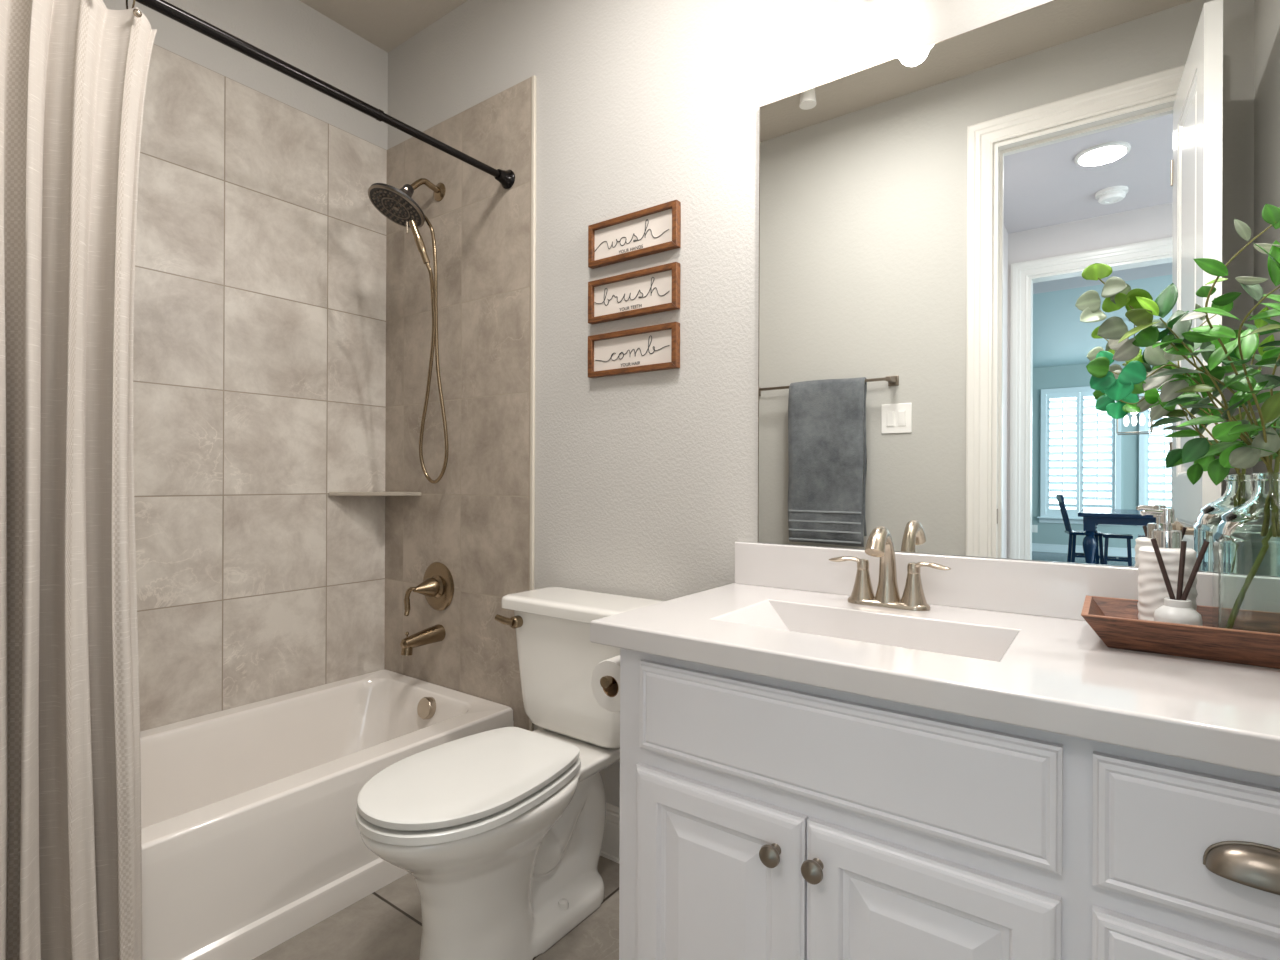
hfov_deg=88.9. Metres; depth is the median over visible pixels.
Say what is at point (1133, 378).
branch
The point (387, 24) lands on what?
ceiling
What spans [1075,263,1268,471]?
branch
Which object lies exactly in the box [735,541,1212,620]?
backsplash
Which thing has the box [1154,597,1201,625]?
jar
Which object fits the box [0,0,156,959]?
shower curtain
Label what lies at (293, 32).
wall
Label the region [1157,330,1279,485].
branch
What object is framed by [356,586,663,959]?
toilet
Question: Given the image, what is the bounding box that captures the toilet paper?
[591,655,619,711]
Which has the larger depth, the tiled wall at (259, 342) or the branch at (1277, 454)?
the tiled wall at (259, 342)
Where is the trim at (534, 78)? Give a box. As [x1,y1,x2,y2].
[529,75,536,730]
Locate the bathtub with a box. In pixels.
[140,669,513,959]
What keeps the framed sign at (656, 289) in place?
attached to the wall at (646, 483)
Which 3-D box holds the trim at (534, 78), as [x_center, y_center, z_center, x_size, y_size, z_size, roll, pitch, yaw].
[-0.346,-0.100,2.100,0.014,2.398,0.011,0,0,36]
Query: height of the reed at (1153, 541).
0.140 m
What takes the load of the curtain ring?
hanging from the curtain rod
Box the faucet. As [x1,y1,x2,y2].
[829,526,950,610]
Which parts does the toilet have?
seat, lid, bowl, lever arm, flush lever, tank, tank lid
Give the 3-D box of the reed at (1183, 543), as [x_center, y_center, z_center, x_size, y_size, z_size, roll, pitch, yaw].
[0.834,0.163,1.008,0.024,0.137,0.007,0,0,-20]
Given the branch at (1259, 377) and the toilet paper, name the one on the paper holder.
the toilet paper
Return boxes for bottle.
[1137,546,1197,620]
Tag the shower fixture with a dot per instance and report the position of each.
(398, 205)
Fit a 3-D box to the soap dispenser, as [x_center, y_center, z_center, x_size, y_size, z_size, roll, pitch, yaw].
[0.871,0.150,1.079,0.077,0.206,0.077,0,0,36]
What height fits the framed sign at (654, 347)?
0.123 m
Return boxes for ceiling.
[299,0,467,52]
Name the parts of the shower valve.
lever, plate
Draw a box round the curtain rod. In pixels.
[135,0,514,188]
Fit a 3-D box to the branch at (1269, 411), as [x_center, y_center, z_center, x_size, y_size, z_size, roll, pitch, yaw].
[0.860,-0.117,0.913,0.145,0.409,0.206,0,0,36]
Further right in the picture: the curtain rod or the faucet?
the faucet
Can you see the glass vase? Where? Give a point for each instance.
(1246, 541)
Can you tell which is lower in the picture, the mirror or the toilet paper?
the toilet paper
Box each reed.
[1151,538,1175,599]
[1176,541,1186,599]
[1180,541,1209,600]
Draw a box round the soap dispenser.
[1137,508,1197,620]
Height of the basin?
0.300 m
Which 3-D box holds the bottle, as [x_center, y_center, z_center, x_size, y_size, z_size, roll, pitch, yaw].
[0.871,0.182,1.079,0.077,0.141,0.077,0,0,36]
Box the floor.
[252,856,618,959]
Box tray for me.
[1081,595,1279,668]
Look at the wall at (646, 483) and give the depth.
1.84 m
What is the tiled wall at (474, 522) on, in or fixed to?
attached to the wall at (646, 483)
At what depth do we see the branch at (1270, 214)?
0.92 m
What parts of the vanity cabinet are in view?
door, knob, knob, false drawer, door, drawer, drawer, cup pull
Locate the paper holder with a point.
(606, 682)
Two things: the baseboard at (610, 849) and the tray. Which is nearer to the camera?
the tray
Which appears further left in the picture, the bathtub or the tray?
the bathtub
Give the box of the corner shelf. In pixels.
[329,491,420,495]
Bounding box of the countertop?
[590,541,1279,776]
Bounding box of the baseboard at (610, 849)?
[600,803,619,862]
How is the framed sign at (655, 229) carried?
attached to the wall at (646, 483)
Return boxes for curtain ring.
[126,0,141,17]
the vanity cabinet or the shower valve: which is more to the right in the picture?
the vanity cabinet
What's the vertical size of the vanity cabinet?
0.799 m
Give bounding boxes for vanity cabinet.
[619,648,1279,959]
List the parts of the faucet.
handle lever, handle post, spout, plate, handle post, handle lever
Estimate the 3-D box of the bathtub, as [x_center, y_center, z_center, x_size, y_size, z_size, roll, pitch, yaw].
[-1.149,0.918,1.754,0.734,0.355,1.487,0,0,36]
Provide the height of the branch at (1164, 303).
0.384 m
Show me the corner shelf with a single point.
(377, 493)
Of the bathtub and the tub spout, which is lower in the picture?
the bathtub
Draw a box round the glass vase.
[1212,473,1279,633]
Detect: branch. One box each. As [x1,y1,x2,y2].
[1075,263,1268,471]
[1086,341,1273,472]
[1118,283,1273,471]
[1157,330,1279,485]
[1180,204,1279,458]
[1191,240,1279,471]
[1237,347,1279,472]
[1249,294,1279,472]
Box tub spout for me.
[400,624,445,655]
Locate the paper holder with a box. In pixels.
[600,676,616,688]
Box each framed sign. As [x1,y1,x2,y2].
[588,199,680,268]
[588,262,679,324]
[588,322,679,377]
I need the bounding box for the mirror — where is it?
[758,0,1279,571]
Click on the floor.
(386, 924)
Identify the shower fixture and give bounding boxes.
[368,178,448,483]
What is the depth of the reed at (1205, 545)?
0.99 m
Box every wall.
[103,0,387,149]
[133,44,386,731]
[384,77,531,729]
[388,0,1206,806]
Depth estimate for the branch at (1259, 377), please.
0.96 m
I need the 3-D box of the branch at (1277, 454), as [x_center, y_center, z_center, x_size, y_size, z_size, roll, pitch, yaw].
[0.933,-0.016,0.951,0.127,0.516,0.147,0,0,36]
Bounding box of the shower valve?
[404,562,453,615]
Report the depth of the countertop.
1.05 m
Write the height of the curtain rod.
0.062 m

